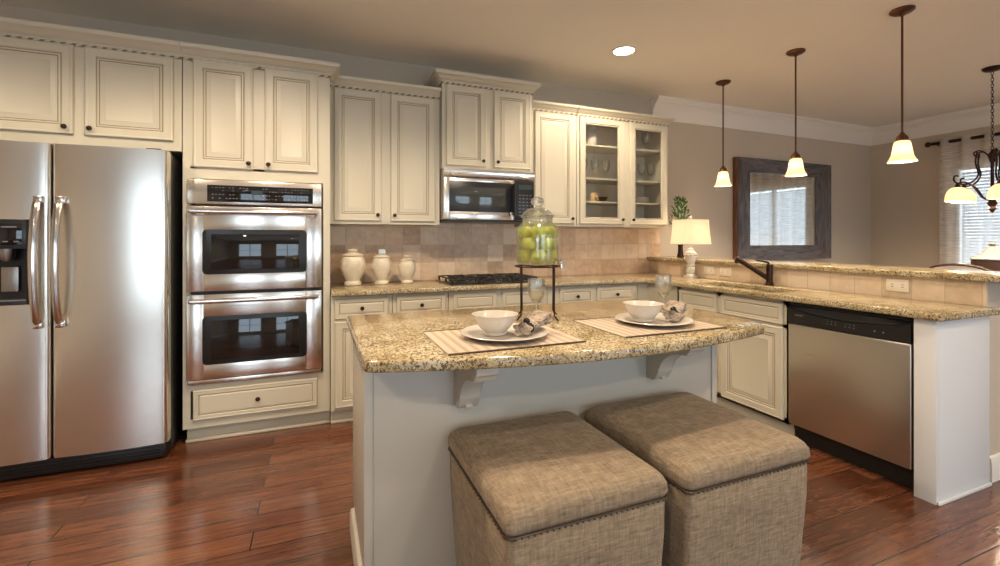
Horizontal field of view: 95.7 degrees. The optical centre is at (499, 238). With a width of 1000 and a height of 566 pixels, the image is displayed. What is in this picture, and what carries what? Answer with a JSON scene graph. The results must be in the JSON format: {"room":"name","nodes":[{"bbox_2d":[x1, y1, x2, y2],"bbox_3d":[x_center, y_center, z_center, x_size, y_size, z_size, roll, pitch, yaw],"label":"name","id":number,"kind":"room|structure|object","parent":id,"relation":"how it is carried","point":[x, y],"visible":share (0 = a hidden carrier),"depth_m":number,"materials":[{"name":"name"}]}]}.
{"room":"kitchen","nodes":[
{"label":"kitchen","id":0,"kind":"room"},
{"bbox_2d":[0,5,870,264],"bbox_3d":[0.418,-0.129,4.381,10.240,2.910,0.140,0,0,-22],"label":"wall","id":1,"kind":"structure","parent":0,"point":[694,151],"depth_m":5.05,"materials":[{"name":"beige paint"}]},
{"bbox_2d":[0,17,182,160],"bbox_3d":[-2.486,-0.859,2.805,0.975,0.650,0.608,0,0,-22],"label":"upper cabinet","id":2,"kind":"object","parent":1,"relation":"attached to","point":[60,84],"visible":0.91,"depth_m":2.58,"materials":[{"name":"beige paint"}]},
{"bbox_2d":[330,75,440,225],"bbox_3d":[-0.910,-0.647,3.564,0.814,1.071,0.378,0,0,-22],"label":"upper cabinet","id":3,"kind":"object","parent":1,"relation":"attached to","point":[384,135],"visible":0.95,"depth_m":3.42,"materials":[{"name":"beige paint"}]},
{"bbox_2d":[424,68,541,172],"bbox_3d":[-0.152,-0.934,3.837,0.907,0.750,0.438,0,0,-22],"label":"upper cabinet","id":4,"kind":"object","parent":1,"relation":"attached to","point":[485,122],"visible":0.82,"depth_m":3.66,"materials":[{"name":"beige paint"}]},
{"bbox_2d":[439,167,534,223],"bbox_3d":[-0.143,-0.348,3.814,0.780,0.416,0.468,0,0,-22],"label":"microwave","id":5,"kind":"object","parent":4,"relation":"attached to","point":[465,195],"visible":0.97,"depth_m":3.62,"materials":[{"name":"silver metal"}]},
{"bbox_2d":[330,223,659,282],"bbox_3d":[0.173,0.114,4.201,3.299,0.504,0.010,0,0,-22],"label":"backsplash","id":6,"kind":"structure","parent":1,"relation":"attached to","point":[443,248],"depth_m":4.05,"materials":[{"name":"tile"}]},
{"bbox_2d":[515,100,578,226],"bbox_3d":[0.419,-0.647,4.099,0.458,1.071,0.378,0,0,-22],"label":"upper cabinet","id":7,"kind":"object","parent":1,"relation":"attached to","point":[553,124],"visible":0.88,"depth_m":3.96,"materials":[{"name":"beige paint"}]},
{"bbox_2d":[569,106,674,227],"bbox_3d":[1.140,-0.647,4.390,1.086,1.071,0.378,0,0,-22],"label":"upper cabinet","id":8,"kind":"object","parent":1,"relation":"attached to","point":[618,143],"visible":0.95,"depth_m":4.38,"materials":[{"name":"beige paint"}]},
{"bbox_2d":[586,125,599,144],"bbox_3d":[0.866,-0.971,4.310,0.128,0.200,0.150,0,0,32],"label":"pitcher","id":9,"kind":"object","parent":8,"relation":"on","point":[591,138],"visible":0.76,"depth_m":4.26,"materials":[{"name":"beige ceramic"}]},
{"bbox_2d":[594,197,607,200],"bbox_3d":[0.971,-0.376,4.346,0.130,0.050,0.130,0,0,-22],"label":"serving bowl","id":10,"kind":"object","parent":8,"relation":"on","point":[596,198],"visible":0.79,"depth_m":4.30,"materials":[{"name":"ceramic"}]},
{"bbox_2d":[586,144,659,156],"bbox_3d":[1.103,-0.862,4.414,0.995,0.016,0.288,0,0,-22],"label":"shelf","id":11,"kind":"object","parent":8,"relation":"attached to","point":[591,149],"depth_m":4.44,"materials":[{"name":"beige paint"}]},
{"bbox_2d":[586,177,659,186],"bbox_3d":[1.103,-0.557,4.414,0.995,0.016,0.288,0,0,-22],"label":"shelf","id":12,"kind":"object","parent":8,"relation":"attached to","point":[591,182],"depth_m":4.47,"materials":[{"name":"beige paint"}]},
{"bbox_2d":[586,201,659,206],"bbox_3d":[1.103,-0.342,4.414,0.995,0.016,0.288,0,0,-22],"label":"shelf","id":13,"kind":"object","parent":8,"relation":"attached to","point":[588,203],"depth_m":4.41,"materials":[{"name":"beige paint"}]},
{"bbox_2d":[733,157,830,259],"bbox_3d":[3.458,-0.348,5.496,1.647,1.188,0.058,0,0,-22],"label":"wall mirror","id":14,"kind":"object","parent":1,"relation":"attached to","point":[776,216],"visible":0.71,"depth_m":5.46,"materials":[{"name":"dark weathered wood"},{"name":"mirror glass"}]},
{"bbox_2d":[750,172,815,245],"bbox_3d":[3.448,-0.351,5.499,1.193,0.875,0.006,0,0,-22],"label":"mirror glass","id":15,"kind":"object","parent":14,"relation":"on","point":[782,209],"depth_m":5.49,"materials":[{"name":"mirror"}]},
{"bbox_2d":[0,0,999,127],"bbox_3d":[1.688,-1.534,1.044,10.100,0.100,7.000,0,0,-22],"label":"ceiling","id":16,"kind":"structure","parent":0,"point":[849,69],"depth_m":3.38,"materials":[{"name":"white paint"}]},
{"bbox_2d":[611,45,636,55],"bbox_3d":[0.975,-1.480,3.560,0.196,0.008,0.196,0,0,-22],"label":"recessed light","id":17,"kind":"object","parent":16,"relation":"in","point":[625,50],"visible":1,"depth_m":3.55,"materials":[{"name":"white glass"}]},
{"bbox_2d":[714,79,731,186],"bbox_3d":[2.107,-0.992,4.270,0.151,0.984,0.151,0,0,1],"label":"pendant light","id":18,"kind":"object","parent":16,"relation":"hanging from","point":[723,180],"visible":1,"depth_m":4.26,"materials":[{"name":"white glass"}]},
{"bbox_2d":[784,48,806,176],"bbox_3d":[2.338,-0.992,3.576,0.151,0.984,0.151,0,0,1],"label":"pendant light","id":19,"kind":"object","parent":16,"relation":"hanging from","point":[795,167],"visible":1,"depth_m":3.56,"materials":[{"name":"beige glass"}]},
{"bbox_2d":[887,5,917,163],"bbox_3d":[2.605,-0.992,2.929,0.151,0.984,0.151,0,0,1],"label":"pendant light","id":20,"kind":"object","parent":16,"relation":"hanging from","point":[902,151],"visible":1,"depth_m":2.91,"materials":[{"name":"beige glass"}]},
{"bbox_2d":[944,65,999,212],"bbox_3d":[4.282,-0.859,3.919,0.613,1.250,0.627,0,0,-22],"label":"chandelier","id":21,"kind":"object","parent":16,"relation":"hanging from","point":[957,194],"visible":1,"depth_m":3.92,"materials":[{"name":"brown metal"}]},
{"bbox_2d":[0,421,999,565],"bbox_3d":[1.688,1.296,1.044,10.100,0.060,7.000,0,0,-22],"label":"floor","id":22,"kind":"structure","parent":0,"point":[284,497],"depth_m":2.09,"materials":[{"name":"brown wood"}]},
{"bbox_2d":[0,140,183,480],"bbox_3d":[-2.442,0.373,2.694,0.923,1.785,0.791,0,0,-22],"label":"refrigerator","id":23,"kind":"object","parent":22,"relation":"on","point":[91,237],"visible":0.99,"depth_m":2.44,"materials":[{"name":"silver metal"}]},
{"bbox_2d":[179,41,339,442],"bbox_3d":[-1.612,0.041,3.157,0.905,2.450,0.608,0,0,-22],"label":"tall cabinet","id":24,"kind":"object","parent":22,"relation":"on","point":[248,115],"visible":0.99,"depth_m":2.91,"materials":[{"name":"beige paint"}]},
{"bbox_2d":[186,179,321,385],"bbox_3d":[-1.633,0.264,3.103,0.764,1.260,0.598,0,0,-22],"label":"double oven","id":25,"kind":"object","parent":24,"relation":"in","point":[254,249],"visible":1,"depth_m":2.86,"materials":[{"name":"silver metal"}]},
{"bbox_2d":[330,293,391,423],"bbox_3d":[-1.053,0.830,3.375,0.407,0.872,0.621,0,0,-22],"label":"base cabinet","id":26,"kind":"object","parent":22,"relation":"on","point":[341,342],"visible":0.53,"depth_m":3.08,"materials":[{"name":"beige paint"}]},
{"bbox_2d":[392,292,447,312],"bbox_3d":[-0.672,0.830,3.529,0.406,0.872,0.621,0,0,-22],"label":"base cabinet","id":27,"kind":"object","parent":22,"relation":"on","point":[434,301],"visible":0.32,"depth_m":3.27,"materials":[{"name":"beige paint"}]},
{"bbox_2d":[448,287,546,309],"bbox_3d":[-0.099,0.830,3.760,0.823,0.872,0.621,0,0,-22],"label":"base cabinet","id":28,"kind":"object","parent":22,"relation":"on","point":[501,297],"visible":0.18,"depth_m":3.48,"materials":[{"name":"beige paint"}]},
{"bbox_2d":[350,343,716,565],"bbox_3d":[0.190,0.827,1.942,1.544,0.878,0.876,0,0,-22],"label":"kitchen island","id":29,"kind":"object","parent":22,"relation":"on","point":[401,514],"visible":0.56,"depth_m":1.57,"materials":[{"name":"beige paint"}]},
{"bbox_2d":[346,299,764,372],"bbox_3d":[0.246,0.369,1.923,1.653,0.036,0.981,0,0,-22],"label":"island countertop","id":30,"kind":"structure","parent":29,"relation":"on","point":[391,342],"depth_m":1.60,"materials":[{"name":"stone"}]},
{"bbox_2d":[423,325,585,355],"bbox_3d":[0.002,0.348,1.612,0.482,0.005,0.361,0,0,-22],"label":"placemat","id":31,"kind":"object","parent":30,"relation":"on","point":[451,341],"visible":0.67,"depth_m":1.52,"materials":[{"name":"brown fabric"}]},
{"bbox_2d":[461,323,547,341],"bbox_3d":[0.015,0.337,1.615,0.310,0.020,0.310,0,0,-22],"label":"dinner plate","id":32,"kind":"object","parent":31,"relation":"on","point":[475,332],"visible":0.72,"depth_m":1.59,"materials":[{"name":"beige ceramic"}]},
{"bbox_2d":[472,310,517,335],"bbox_3d":[-0.018,0.304,1.617,0.167,0.074,0.167,0,0,-22],"label":"bowl","id":33,"kind":"object","parent":32,"relation":"on","point":[492,322],"visible":1,"depth_m":1.57,"materials":[{"name":"beige ceramic"}]},
{"bbox_2d":[512,310,551,334],"bbox_3d":[0.112,0.299,1.628,0.105,0.071,0.135,0,0,33],"label":"napkin","id":34,"kind":"object","parent":32,"relation":"on","point":[537,318],"visible":1,"depth_m":1.61,"materials":[{"name":"beige fabric"}]},
{"bbox_2d":[515,264,559,320],"bbox_3d":[0.166,0.232,2.005,0.204,0.235,0.204,0,0,10],"label":"wire stand","id":35,"kind":"object","parent":30,"relation":"on","point":[520,266],"visible":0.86,"depth_m":1.94,"materials":[{"name":"brown metal"}]},
{"bbox_2d":[516,196,562,268],"bbox_3d":[0.169,-0.030,1.997,0.187,0.315,0.203,0,0,-22],"label":"glass jar","id":36,"kind":"object","parent":35,"relation":"on","point":[558,260],"visible":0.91,"depth_m":1.99,"materials":[{"name":"clear glass"}]},
{"bbox_2d":[518,250,531,261],"bbox_3d":[0.112,0.069,2.005,0.067,0.066,0.066,0,0,9],"label":"apple","id":37,"kind":"object","parent":36,"relation":"in","point":[523,255],"visible":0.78,"depth_m":1.98,"materials":[{"name":"green food"}]},
{"bbox_2d":[518,224,531,237],"bbox_3d":[0.112,-0.036,2.005,0.066,0.066,0.067,0,0,-16],"label":"apple","id":38,"kind":"object","parent":36,"relation":"in","point":[523,231],"visible":0.86,"depth_m":1.98,"materials":[{"name":"green food"}]},
{"bbox_2d":[522,236,536,249],"bbox_3d":[0.128,0.017,1.966,0.066,0.066,0.067,0,0,42],"label":"apple","id":39,"kind":"object","parent":36,"relation":"in","point":[529,243],"visible":1,"depth_m":1.94,"materials":[{"name":"green food"}]},
{"bbox_2d":[531,247,545,262],"bbox_3d":[0.167,0.069,1.950,0.066,0.066,0.067,0,0,25],"label":"apple","id":40,"kind":"object","parent":36,"relation":"in","point":[537,256],"visible":1,"depth_m":1.93,"materials":[{"name":"green food"}]},
{"bbox_2d":[531,223,545,237],"bbox_3d":[0.167,-0.036,1.950,0.067,0.066,0.066,0,0,0],"label":"apple","id":41,"kind":"object","parent":36,"relation":"in","point":[536,231],"visible":1,"depth_m":1.93,"materials":[{"name":"green food"}]},
{"bbox_2d":[539,236,554,249],"bbox_3d":[0.205,0.017,1.966,0.066,0.066,0.067,0,0,-33],"label":"apple","id":42,"kind":"object","parent":36,"relation":"in","point":[547,243],"visible":1,"depth_m":1.94,"materials":[{"name":"green food"}]},
{"bbox_2d":[544,250,556,261],"bbox_3d":[0.221,0.069,2.005,0.067,0.066,0.066,0,0,-22],"label":"apple","id":43,"kind":"object","parent":36,"relation":"in","point":[551,255],"visible":0.65,"depth_m":1.98,"materials":[{"name":"green food"}]},
{"bbox_2d":[545,225,556,237],"bbox_3d":[0.221,-0.036,2.005,0.067,0.066,0.066,0,0,43],"label":"apple","id":44,"kind":"object","parent":36,"relation":"in","point":[551,231],"visible":0.77,"depth_m":1.98,"materials":[{"name":"green food"}]},
{"bbox_2d":[573,317,726,337],"bbox_3d":[0.601,0.348,1.854,0.480,0.005,0.361,0,0,-22],"label":"placemat","id":45,"kind":"object","parent":30,"relation":"on","point":[612,325],"visible":0.67,"depth_m":1.77,"materials":[{"name":"brown fabric"}]},
{"bbox_2d":[615,313,693,326],"bbox_3d":[0.636,0.337,1.876,0.310,0.020,0.310,0,0,-22],"label":"dinner plate","id":46,"kind":"object","parent":45,"relation":"on","point":[659,320],"visible":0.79,"depth_m":1.85,"materials":[{"name":"beige ceramic"}]},
{"bbox_2d":[622,300,663,322],"bbox_3d":[0.595,0.304,1.881,0.167,0.074,0.167,0,0,-22],"label":"bowl","id":47,"kind":"object","parent":46,"relation":"on","point":[641,311],"visible":1,"depth_m":1.84,"materials":[{"name":"beige ceramic"}]},
{"bbox_2d":[662,300,686,320],"bbox_3d":[0.727,0.299,1.896,0.105,0.071,0.135,0,0,25],"label":"napkin","id":48,"kind":"object","parent":46,"relation":"on","point":[674,309],"visible":1,"depth_m":1.89,"materials":[{"name":"beige fabric"}]},
{"bbox_2d":[448,411,667,565],"bbox_3d":[0.144,0.953,1.402,0.495,0.627,0.537,0,0,-22],"label":"ottoman","id":49,"kind":"object","parent":22,"relation":"on","point":[550,489],"visible":1,"depth_m":1.22,"materials":[{"name":"brown fabric"}]},
{"bbox_2d":[547,283,636,303],"bbox_3d":[0.702,0.830,4.083,0.896,0.872,0.621,0,0,-22],"label":"base cabinet","id":50,"kind":"object","parent":22,"relation":"on","point":[568,294],"visible":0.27,"depth_m":3.83,"materials":[{"name":"beige paint"}]},
{"bbox_2d":[637,283,677,302],"bbox_3d":[1.446,0.830,4.217,0.576,0.872,0.928,0,0,-22],"label":"base cabinet","id":51,"kind":"object","parent":22,"relation":"on","point":[645,291],"visible":0.03,"depth_m":3.95,"materials":[{"name":"beige paint"}]},
{"bbox_2d":[584,392,809,565],"bbox_3d":[0.664,0.953,1.607,0.525,0.627,0.545,0,0,-22],"label":"ottoman","id":52,"kind":"object","parent":22,"relation":"on","point":[736,493],"visible":0.75,"depth_m":1.39,"materials":[{"name":"brown fabric"}]},
{"bbox_2d":[678,287,794,435],"bbox_3d":[1.842,0.830,3.360,0.482,0.872,0.951,0,0,-22],"label":"base cabinet","id":53,"kind":"object","parent":22,"relation":"on","point":[752,372],"visible":0.46,"depth_m":3.05,"materials":[{"name":"beige paint"}]},
{"bbox_2d":[330,272,999,321],"bbox_3d":[0.600,0.369,2.941,3.144,0.036,2.643,0,0,-22],"label":"countertop","id":54,"kind":"structure","parent":53,"relation":"on","point":[903,307],"depth_m":3.14,"materials":[{"name":"stone"}]},
{"bbox_2d":[340,249,365,285],"bbox_3d":[-1.117,0.212,3.433,0.191,0.277,0.190,0,0,-22],"label":"canister","id":55,"kind":"object","parent":54,"relation":"on","point":[352,264],"visible":1,"depth_m":3.37,"materials":[{"name":"beige ceramic"}]},
{"bbox_2d":[371,249,391,284],"bbox_3d":[-0.919,0.214,3.513,0.158,0.273,0.157,0,0,-22],"label":"canister","id":56,"kind":"object","parent":54,"relation":"on","point":[381,264],"visible":1,"depth_m":3.46,"materials":[{"name":"beige ceramic"}]},
{"bbox_2d":[398,255,415,283],"bbox_3d":[-0.737,0.239,3.587,0.141,0.223,0.140,0,0,-22],"label":"canister","id":57,"kind":"object","parent":54,"relation":"on","point":[407,267],"visible":1,"depth_m":3.54,"materials":[{"name":"beige ceramic"}]},
{"bbox_2d":[435,273,540,285],"bbox_3d":[-0.106,0.327,3.755,0.760,0.046,0.480,0,0,-22],"label":"gas cooktop","id":58,"kind":"object","parent":54,"relation":"in","point":[497,278],"visible":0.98,"depth_m":3.63,"materials":[{"name":"black metal"}]},
{"bbox_2d":[670,216,710,277],"bbox_3d":[1.736,0.070,4.120,0.310,0.560,0.234,0,0,-22],"label":"table lamp","id":59,"kind":"object","parent":54,"relation":"on","point":[690,231],"visible":1,"depth_m":4.05,"materials":[{"name":"beige"}]},
{"bbox_2d":[734,256,774,285],"bbox_3d":[1.934,0.239,3.452,0.290,0.223,0.079,0,0,9],"label":"kitchen faucet","id":60,"kind":"object","parent":54,"relation":"on","point":[768,276],"visible":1,"depth_m":3.43,"materials":[{"name":"brown metal"}]},
{"bbox_2d":[788,302,913,488],"bbox_3d":[2.139,0.830,2.623,0.483,0.864,0.631,0,0,-22],"label":"dishwasher","id":61,"kind":"object","parent":22,"relation":"on","point":[851,372],"visible":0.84,"depth_m":2.48,"materials":[{"name":"silver metal"}]},
{"bbox_2d":[914,316,991,505],"bbox_3d":[2.284,0.827,2.274,0.485,0.878,0.100,0,0,-22],"label":"end panel","id":62,"kind":"object","parent":22,"relation":"on","point":[952,358],"visible":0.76,"depth_m":2.21,"materials":[{"name":"white paint"}]},
{"bbox_2d":[928,263,990,270],"bbox_3d":[3.813,0.729,3.642,0.495,1.075,0.494,0,0,-22],"label":"dining chair","id":63,"kind":"object","parent":22,"relation":"on","point":[948,265],"visible":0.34,"depth_m":3.54,"materials":[{"name":"beige fabric"}]},
{"bbox_3d":[4.263,0.884,3.915,1.160,0.756,1.160,0,0,-22],"label":"dining table","id":64,"kind":"object","parent":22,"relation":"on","visible":0},
{"bbox_2d":[970,243,999,270],"bbox_3d":[4.263,0.268,3.915,0.274,0.474,0.274,0,0,-22],"label":"urn","id":65,"kind":"object","parent":64,"relation":"on","point":[989,258],"visible":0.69,"depth_m":3.87,"materials":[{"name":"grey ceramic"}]},
{"bbox_2d":[871,124,999,267],"bbox_3d":[6.436,-0.129,2.959,0.140,2.910,7.000,0,0,-22],"label":"wall","id":66,"kind":"structure","parent":0,"point":[905,197],"depth_m":5.77,"materials":[{"name":"beige paint"}]},
{"bbox_2d":[651,95,999,145],"bbox_3d":[4.637,-1.377,2.233,3.740,0.215,7.000,0,0,-22],"label":"crown molding","id":67,"kind":"structure","parent":66,"relation":"attached to","point":[682,110],"depth_m":5.34,"materials":[{"name":"beige paint"}]},
{"bbox_2d":[924,132,999,147],"bbox_3d":[5.718,-1.149,4.372,0.133,0.068,2.558,0,0,-22],"label":"curtain rod","id":68,"kind":"object","parent":66,"relation":"attached to","point":[928,144],"visible":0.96,"depth_m":5.26,"materials":[{"name":"brown metal"}]},
{"bbox_2d":[940,131,999,264],"bbox_3d":[5.481,0.018,4.873,0.100,2.415,1.165,0,0,-22],"label":"sheer curtain","id":69,"kind":"object","parent":68,"relation":"hanging from","point":[956,222],"visible":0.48,"depth_m":5.16,"materials":[{"name":"fabric"}]},
{"bbox_2d":[946,157,999,262],"bbox_3d":[5.779,-0.144,4.510,0.120,1.560,2.010,0,0,-22],"label":"window","id":70,"kind":"structure","parent":66,"relation":"in","point":[987,173],"depth_m":5.24,"materials":[{"name":"white glass"}]},
{"bbox_2d":[961,171,999,262],"bbox_3d":[5.748,-0.134,4.498,0.014,1.289,1.750,0,0,-22],"label":"blind","id":71,"kind":"object","parent":70,"relation":"attached to","point":[987,173],"depth_m":5.16,"materials":[{"name":"white plastic"}]},
{"bbox_2d":[988,282,999,455],"bbox_3d":[2.129,0.745,3.587,0.140,1.043,2.588,0,0,-22],"label":"wall","id":72,"kind":"structure","parent":0,"point":[993,287],"depth_m":2.39,"materials":[{"name":"beige paint"}]},
{"bbox_2d":[649,260,987,306],"bbox_3d":[2.057,0.294,3.559,0.014,0.143,2.588,0,0,-22],"label":"backsplash","id":73,"kind":"structure","parent":72,"relation":"attached to","point":[965,292],"depth_m":2.95,"materials":[{"name":"tile"}]},
{"bbox_2d":[704,266,713,274],"bbox_3d":[1.858,0.280,4.024,0.006,0.072,0.116,0,0,-22],"label":"wall outlet","id":74,"kind":"object","parent":73,"relation":"attached to","point":[709,270],"visible":1,"depth_m":4.02,"materials":[{"name":"beige plastic"}]},
{"bbox_2d":[720,267,730,275],"bbox_3d":[1.924,0.280,3.862,0.006,0.072,0.116,0,0,-22],"label":"wall outlet","id":75,"kind":"object","parent":73,"relation":"attached to","point":[723,271],"visible":1,"depth_m":3.86,"materials":[{"name":"beige plastic"}]},
{"bbox_2d":[886,279,908,292],"bbox_3d":[2.386,0.280,2.716,0.006,0.072,0.116,0,0,-22],"label":"wall outlet","id":76,"kind":"object","parent":73,"relation":"attached to","point":[891,284],"visible":1,"depth_m":2.71,"materials":[{"name":"beige plastic"}]},
{"bbox_2d":[647,256,999,282],"bbox_3d":[2.257,0.204,3.569,0.455,0.036,2.718,0,0,-22],"label":"bar ledge","id":77,"kind":"object","parent":72,"relation":"on","point":[937,273],"visible":0.9,"depth_m":2.93,"materials":[{"name":"stone"}]},
{"bbox_2d":[668,196,690,257],"bbox_3d":[1.788,-0.124,4.461,0.213,0.619,0.223,0,0,-10],"label":"potted plant","id":78,"kind":"object","parent":77,"relation":"on","point":[680,246],"visible":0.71,"depth_m":4.45,"materials":[{"name":"green plant"}]},
{"bbox_2d":[990,453,999,482],"bbox_3d":[2.141,1.201,3.579,0.156,0.130,2.596,0,0,-22],"label":"baseboard","id":79,"kind":"structure","parent":72,"relation":"attached to","point":[994,459],"depth_m":2.36,"materials":[{"name":"beige paint"}]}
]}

